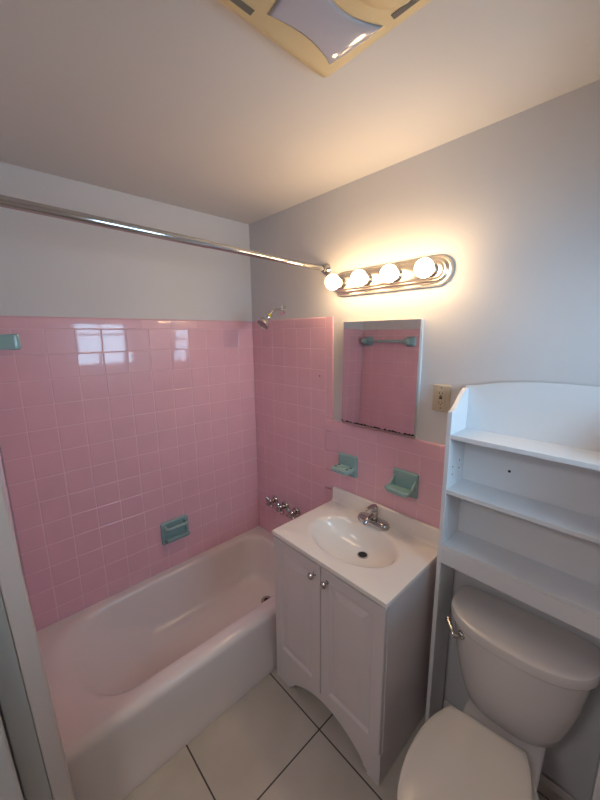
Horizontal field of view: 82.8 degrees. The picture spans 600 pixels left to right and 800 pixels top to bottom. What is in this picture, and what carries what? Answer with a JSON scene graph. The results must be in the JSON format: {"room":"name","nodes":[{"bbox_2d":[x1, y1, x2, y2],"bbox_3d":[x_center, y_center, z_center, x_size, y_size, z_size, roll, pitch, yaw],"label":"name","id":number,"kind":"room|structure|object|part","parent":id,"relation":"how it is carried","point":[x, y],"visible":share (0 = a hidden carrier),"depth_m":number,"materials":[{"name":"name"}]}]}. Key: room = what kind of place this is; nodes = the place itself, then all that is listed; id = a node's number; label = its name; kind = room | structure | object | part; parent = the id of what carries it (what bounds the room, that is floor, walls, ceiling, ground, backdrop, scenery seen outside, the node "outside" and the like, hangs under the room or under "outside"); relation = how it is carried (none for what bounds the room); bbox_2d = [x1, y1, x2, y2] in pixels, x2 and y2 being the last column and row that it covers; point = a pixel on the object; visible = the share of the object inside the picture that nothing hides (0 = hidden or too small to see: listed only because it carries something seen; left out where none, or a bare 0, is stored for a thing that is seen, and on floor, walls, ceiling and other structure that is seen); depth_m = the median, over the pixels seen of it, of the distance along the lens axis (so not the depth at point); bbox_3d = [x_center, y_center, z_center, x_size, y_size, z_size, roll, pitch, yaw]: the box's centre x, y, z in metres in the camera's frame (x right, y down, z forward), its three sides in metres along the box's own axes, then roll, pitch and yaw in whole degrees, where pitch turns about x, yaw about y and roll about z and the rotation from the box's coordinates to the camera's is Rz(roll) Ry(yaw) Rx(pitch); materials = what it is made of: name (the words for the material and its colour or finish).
{"room":"bathroom","nodes":[
{"label":"bathroom","id":0,"kind":"room"},
{"bbox_2d":[0,455,25,799],"bbox_3d":[-0.561,0.406,0.615,0.121,2.352,2.390,-11,15,-42],"label":"wall","id":1,"kind":"structure","parent":0,"point":[1,466],"depth_m":0.95,"materials":[{"name":"paint"}]},
{"bbox_3d":[-1.034,0.453,1.221,0.008,1.397,0.644,-11,15,-42],"label":"tile panel","id":2,"kind":"part","parent":1,"relation":"part of","materials":[{"name":"pink tile"}]},
{"bbox_2d":[0,715,23,799],"bbox_3d":[-1.002,0.585,0.539,0.768,2.020,0.110,-11,15,-42],"label":"door","id":3,"kind":"structure","parent":1,"relation":"in","point":[10,789],"depth_m":0.88,"materials":[{"name":"grey paint"}]},
{"bbox_2d":[0,587,52,799],"bbox_3d":[-0.783,0.515,0.859,0.112,2.050,0.055,-11,15,-42],"label":"trim","id":4,"kind":"structure","parent":1,"relation":"attached to","point":[14,701],"depth_m":0.91,"materials":[{"name":"grey paint"}]},
{"bbox_2d":[0,476,74,799],"bbox_3d":[-0.743,0.509,0.889,0.104,2.050,0.065,-11,15,-42],"label":"trim","id":5,"kind":"structure","parent":1,"relation":"attached to","point":[12,582],"depth_m":0.90,"materials":[{"name":"grey paint"}]},
{"bbox_2d":[0,162,258,631],"bbox_3d":[-0.828,0.161,1.899,1.570,2.352,0.121,-11,15,-42],"label":"wall","id":6,"kind":"structure","parent":0,"point":[127,397],"depth_m":1.70,"materials":[{"name":"tile"}]},
{"bbox_2d":[0,334,20,349],"bbox_3d":[-1.045,-0.201,1.172,0.094,0.080,0.486,-11,15,-42],"label":"towel bar","id":7,"kind":"object","parent":6,"relation":"attached to","point":[7,341],"visible":1,"depth_m":1.02,"materials":[{"name":"teal ceramic"}]},
{"bbox_3d":[-0.776,0.319,1.899,1.298,1.397,0.008,-11,15,-42],"label":"tile panel","id":8,"kind":"part","parent":6,"relation":"part of","materials":[{"name":"pink tile"}]},
{"bbox_2d":[160,514,189,545],"bbox_3d":[-0.719,0.769,1.990,0.162,0.138,0.062,-11,15,-42],"label":"soap dish","id":9,"kind":"object","parent":6,"relation":"attached to","point":[177,528],"visible":1,"depth_m":1.99,"materials":[{"name":"teal ceramic"}]},
{"bbox_2d":[165,530,189,543],"bbox_3d":[-0.717,0.803,1.994,0.134,0.043,0.057,-11,15,-42],"label":"tray","id":10,"kind":"object","parent":9,"relation":"on","point":[174,535],"depth_m":1.99,"materials":[{"name":"teal ceramic"}]},
{"bbox_2d":[0,0,599,223],"bbox_3d":[-0.490,-0.790,0.394,2.900,0.080,2.550,-11,15,-42],"label":"ceiling","id":11,"kind":"structure","parent":0,"point":[187,104],"depth_m":0.95,"materials":[{"name":"paint"}]},
{"bbox_2d":[217,0,431,77],"bbox_3d":[0.055,-0.770,0.606,0.420,0.051,0.420,-11,15,-42],"label":"ceiling vent","id":12,"kind":"object","parent":11,"relation":"in","point":[324,35],"visible":1,"depth_m":0.70,"materials":[{"name":"beige plastic"}]},
{"bbox_2d":[361,0,409,9],"bbox_3d":[0.141,-0.752,0.593,0.190,0.019,0.124,-11,15,-42],"label":"grille","id":13,"kind":"object","parent":12,"relation":"attached to","point":[365,4],"depth_m":0.65,"materials":[{"name":"beige plastic"}]},
{"bbox_2d":[123,667,548,799],"bbox_3d":[-0.465,1.597,0.855,2.900,0.080,2.550,-11,15,-42],"label":"floor","id":14,"kind":"structure","parent":0,"point":[278,741],"depth_m":1.37,"materials":[{"name":"tile"}]},
{"bbox_2d":[37,526,276,799],"bbox_3d":[-0.532,1.204,1.808,1.304,0.332,0.687,-11,15,-42],"label":"bathtub","id":15,"kind":"object","parent":14,"relation":"on","point":[136,674],"visible":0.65,"depth_m":1.58,"materials":[{"name":"ceramic"}]},
{"bbox_2d":[274,536,436,785],"bbox_3d":[0.231,1.013,1.562,0.466,0.785,0.603,-11,15,-42],"label":"vanity cabinet","id":16,"kind":"object","parent":14,"relation":"on","point":[367,661],"visible":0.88,"depth_m":1.35,"materials":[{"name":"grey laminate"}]},
{"bbox_3d":[-0.012,0.952,1.529,0.019,0.622,0.296,-11,15,-42],"label":"door","id":17,"kind":"part","parent":16,"relation":"part of","materials":[{"name":"grey laminate"}]},
{"bbox_3d":[0.047,0.710,1.377,0.032,0.029,0.029,-11,15,-42],"label":"knob","id":18,"kind":"part","parent":16,"relation":"part of","materials":[{"name":"silver metal"}]},
{"bbox_3d":[0.095,0.719,1.327,0.032,0.029,0.029,-11,15,-42],"label":"knob","id":19,"kind":"part","parent":16,"relation":"part of","materials":[{"name":"silver metal"}]},
{"bbox_3d":[0.194,0.992,1.314,0.019,0.622,0.297,-11,15,-42],"label":"door","id":20,"kind":"part","parent":16,"relation":"part of","materials":[{"name":"grey laminate"}]},
{"bbox_2d":[272,486,438,608],"bbox_3d":[0.239,0.631,1.500,0.439,0.195,0.611,-11,15,-42],"label":"sink","id":21,"kind":"object","parent":16,"relation":"in","point":[381,565],"visible":0.97,"depth_m":1.50,"materials":[{"name":"ceramic"}]},
{"bbox_2d":[358,504,389,530],"bbox_3d":[0.329,0.538,1.588,0.108,0.102,0.168,-11,15,-42],"label":"faucet","id":22,"kind":"object","parent":21,"relation":"on","point":[371,519],"visible":1,"depth_m":1.58,"materials":[{"name":"silver metal"}]},
{"bbox_3d":[0.330,0.546,1.590,0.101,0.046,0.044,-11,15,-42],"label":"spout","id":23,"kind":"part","parent":22,"relation":"part of","materials":[{"name":"silver metal"}]},
{"bbox_3d":[0.332,0.505,1.585,0.087,0.037,0.034,-11,15,-42],"label":"lever","id":24,"kind":"part","parent":22,"relation":"part of","materials":[{"name":"silver metal"}]},
{"bbox_2d":[397,585,599,799],"bbox_3d":[0.573,1.150,1.048,0.432,0.705,0.679,10,15,43],"label":"toilet","id":25,"kind":"object","parent":14,"relation":"on","point":[528,679],"visible":1,"depth_m":1.07,"materials":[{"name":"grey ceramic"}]},
{"bbox_3d":[0.559,0.828,1.233,0.047,0.040,0.078,-3,11,-11],"label":"flush lever","id":26,"kind":"part","parent":25,"relation":"part of","materials":[{"name":"silver metal"}]},
{"bbox_3d":[0.469,1.121,0.982,0.316,0.020,0.449,10,15,43],"label":"seat lid","id":27,"kind":"part","parent":25,"relation":"part of","materials":[{"name":"grey plastic"}]},
{"bbox_3d":[0.732,0.969,1.181,0.406,0.317,0.203,10,15,43],"label":"tank","id":28,"kind":"part","parent":25,"relation":"part of","materials":[{"name":"grey ceramic"}]},
{"bbox_3d":[0.729,0.793,1.145,0.431,0.045,0.223,10,15,43],"label":"tank lid","id":29,"kind":"part","parent":25,"relation":"part of","materials":[{"name":"grey ceramic"}]},
{"bbox_3d":[0.546,1.322,1.051,0.294,0.366,0.570,10,15,43],"label":"bowl","id":30,"kind":"part","parent":25,"relation":"part of","materials":[{"name":"grey ceramic"}]},
{"bbox_2d":[425,382,599,799],"bbox_3d":[0.758,0.706,1.169,0.143,1.527,0.535,-11,15,-42],"label":"shelf","id":31,"kind":"object","parent":14,"relation":"on","point":[520,511],"visible":0.96,"depth_m":1.14,"materials":[{"name":"white paint"}]},
{"bbox_3d":[0.578,0.692,1.356,0.136,1.487,0.016,-11,15,-42],"label":"panel","id":32,"kind":"part","parent":31,"relation":"part of","materials":[{"name":"white paint"}]},
{"bbox_3d":[0.711,0.618,1.107,0.016,0.060,0.503,-11,15,-42],"label":"rail","id":33,"kind":"part","parent":31,"relation":"part of","materials":[{"name":"white paint"}]},
{"bbox_3d":[0.804,0.289,1.136,0.006,0.697,0.531,-11,15,-42],"label":"panel","id":34,"kind":"part","parent":31,"relation":"part of","materials":[{"name":"white paint"}]},
{"bbox_3d":[0.934,0.760,0.984,0.136,1.487,0.016,-11,15,-42],"label":"panel","id":35,"kind":"part","parent":31,"relation":"part of","materials":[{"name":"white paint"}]},
{"bbox_2d":[249,80,599,799],"bbox_3d":[0.477,0.210,1.574,0.121,2.352,2.390,-11,15,-42],"label":"wall","id":36,"kind":"structure","parent":0,"point":[513,201],"depth_m":1.29,"materials":[{"name":"paint"}]},
{"bbox_2d":[0,194,330,274],"bbox_3d":[-0.338,-0.568,1.242,1.315,0.078,0.057,-11,15,-43],"label":"shower curtain rod","id":37,"kind":"object","parent":36,"relation":"attached to","point":[9,202],"visible":1,"depth_m":1.06,"materials":[{"name":"silver metal"}]},
{"bbox_2d":[256,304,286,329],"bbox_3d":[-0.163,-0.469,1.915,0.182,0.142,0.078,-11,15,-42],"label":"shower","id":38,"kind":"object","parent":36,"relation":"attached to","point":[263,322],"visible":1,"depth_m":1.89,"materials":[{"name":"silver metal"}]},
{"bbox_3d":[-0.139,-0.499,1.932,0.103,0.048,0.017,-11,15,-42],"label":"arm","id":39,"kind":"part","parent":38,"relation":"part of","materials":[{"name":"silver metal"}]},
{"bbox_2d":[265,495,277,507],"bbox_3d":[-0.190,0.672,2.252,0.068,0.067,0.067,-11,15,-42],"label":"tap","id":40,"kind":"object","parent":36,"relation":"attached to","point":[274,499],"visible":0.99,"depth_m":2.24,"materials":[{"name":"silver metal"}]},
{"bbox_3d":[-0.203,0.674,2.240,0.031,0.067,0.067,-11,15,-42],"label":"cross handle","id":41,"kind":"part","parent":40,"relation":"part of","materials":[{"name":"silver metal"}]},
{"bbox_2d":[276,501,288,513],"bbox_3d":[-0.116,0.686,2.175,0.068,0.067,0.067,-11,15,-42],"label":"tap","id":42,"kind":"object","parent":36,"relation":"attached to","point":[284,505],"visible":0.98,"depth_m":2.16,"materials":[{"name":"silver metal"}]},
{"bbox_3d":[-0.129,0.689,2.163,0.031,0.067,0.067,-11,15,-42],"label":"cross handle","id":43,"kind":"part","parent":42,"relation":"part of","materials":[{"name":"silver metal"}]},
{"bbox_2d":[286,507,299,519],"bbox_3d":[-0.045,0.700,2.100,0.068,0.067,0.067,-11,15,-42],"label":"tap","id":44,"kind":"object","parent":36,"relation":"attached to","point":[295,511],"visible":0.95,"depth_m":2.09,"materials":[{"name":"silver metal"}]},
{"bbox_3d":[-0.058,0.702,2.088,0.031,0.067,0.067,-11,15,-42],"label":"cross handle","id":45,"kind":"part","parent":44,"relation":"part of","materials":[{"name":"silver metal"}]},
{"bbox_2d":[331,452,357,477],"bbox_3d":[0.219,0.340,1.731,0.083,0.113,0.120,-11,15,-42],"label":"toothbrush holder","id":46,"kind":"object","parent":36,"relation":"attached to","point":[347,464],"visible":1,"depth_m":1.72,"materials":[{"name":"teal ceramic"}]},
{"bbox_2d":[331,463,354,475],"bbox_3d":[0.216,0.353,1.731,0.074,0.023,0.104,-11,15,-42],"label":"tray","id":47,"kind":"object","parent":46,"relation":"on","point":[345,469],"depth_m":1.72,"materials":[{"name":"teal ceramic"}]},
{"bbox_3d":[0.169,0.476,1.879,0.008,1.718,1.358,-11,15,-42],"label":"tile panel","id":48,"kind":"part","parent":36,"relation":"part of","materials":[{"name":"pink tile"}]},
{"bbox_2d":[341,319,423,438],"bbox_3d":[0.353,-0.103,1.540,0.036,0.499,0.395,-11,15,-42],"label":"medicine cabinet","id":49,"kind":"object","parent":36,"relation":"attached to","point":[382,360],"visible":1,"depth_m":1.51,"materials":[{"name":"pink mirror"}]},
{"bbox_3d":[0.352,0.134,1.584,0.020,0.012,0.389,-11,15,-42],"label":"rail","id":50,"kind":"part","parent":49,"relation":"part of","materials":[{"name":"silver metal"}]},
{"bbox_2d":[332,486,438,547],"bbox_3d":[0.388,0.544,1.627,0.027,0.076,0.611,-11,15,-42],"label":"backsplash","id":51,"kind":"structure","parent":36,"relation":"attached to","point":[424,532],"depth_m":1.57,"materials":[{"name":"ceramic"}]},
{"bbox_2d":[325,255,453,296],"bbox_3d":[0.322,-0.512,1.415,0.135,0.110,0.575,-11,15,-42],"label":"vanity light","id":52,"kind":"object","parent":36,"relation":"attached to","point":[437,270],"visible":1,"depth_m":1.36,"materials":[{"name":"silver"}]},
{"bbox_3d":[0.153,-0.537,1.552,0.078,0.068,0.068,-11,15,-42],"label":"bulb","id":53,"kind":"part","parent":52,"relation":"part of","materials":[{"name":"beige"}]},
{"bbox_2d":[338,278,345,288],"bbox_3d":[0.186,-0.543,1.583,0.020,0.052,0.052,-11,15,-42],"label":"socket","id":54,"kind":"object","parent":52,"relation":"attached to","point":[342,285],"depth_m":1.57,"materials":[{"name":"silver metal"}]},
{"bbox_3d":[0.253,-0.518,1.447,0.078,0.068,0.068,-11,15,-42],"label":"bulb","id":55,"kind":"part","parent":52,"relation":"part of","materials":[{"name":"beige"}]},
{"bbox_2d":[364,273,371,285],"bbox_3d":[0.286,-0.524,1.478,0.020,0.052,0.052,-11,15,-42],"label":"socket","id":56,"kind":"object","parent":52,"relation":"attached to","point":[368,282],"depth_m":1.47,"materials":[{"name":"silver metal"}]},
{"bbox_3d":[0.353,-0.498,1.342,0.078,0.068,0.068,-11,15,-42],"label":"bulb","id":57,"kind":"part","parent":52,"relation":"part of","materials":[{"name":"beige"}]},
{"bbox_2d":[394,268,402,281],"bbox_3d":[0.387,-0.505,1.373,0.020,0.052,0.052,-11,15,-42],"label":"socket","id":58,"kind":"object","parent":52,"relation":"attached to","point":[399,278],"depth_m":1.36,"materials":[{"name":"silver metal"}]},
{"bbox_3d":[0.454,-0.479,1.237,0.078,0.068,0.068,-11,15,-42],"label":"bulb","id":59,"kind":"part","parent":52,"relation":"part of","materials":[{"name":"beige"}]},
{"bbox_2d":[428,263,438,276],"bbox_3d":[0.487,-0.485,1.268,0.020,0.052,0.052,-11,15,-42],"label":"socket","id":60,"kind":"object","parent":52,"relation":"attached to","point":[435,273],"depth_m":1.26,"materials":[{"name":"silver metal"}]},
{"bbox_2d":[384,467,418,498],"bbox_3d":[0.440,0.377,1.495,0.089,0.116,0.124,-11,15,-42],"label":"soap dish","id":61,"kind":"object","parent":36,"relation":"attached to","point":[403,483],"visible":1,"depth_m":1.50,"materials":[{"name":"teal ceramic"}]},
{"bbox_2d":[384,483,415,497],"bbox_3d":[0.437,0.399,1.496,0.080,0.032,0.116,-11,15,-42],"label":"tray","id":62,"kind":"object","parent":61,"relation":"on","point":[405,490],"depth_m":1.49,"materials":[{"name":"teal ceramic"}]},
{"bbox_2d":[432,384,450,412],"bbox_3d":[0.561,-0.007,1.353,0.010,0.108,0.070,-11,15,-42],"label":"wall outlet","id":63,"kind":"object","parent":36,"relation":"attached to","point":[441,393],"visible":0.97,"depth_m":1.35,"materials":[{"name":"beige plastic"}]},
{"bbox_2d":[436,390,445,406],"bbox_3d":[0.559,-0.006,1.351,0.004,0.066,0.033,-11,15,-42],"label":"receptacle","id":64,"kind":"object","parent":63,"relation":"attached to","point":[440,394],"depth_m":1.35,"materials":[{"name":"beige plastic"}]},
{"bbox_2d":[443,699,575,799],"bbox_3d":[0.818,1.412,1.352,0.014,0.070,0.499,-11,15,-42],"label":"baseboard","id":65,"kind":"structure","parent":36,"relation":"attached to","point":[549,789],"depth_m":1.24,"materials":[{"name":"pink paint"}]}
]}

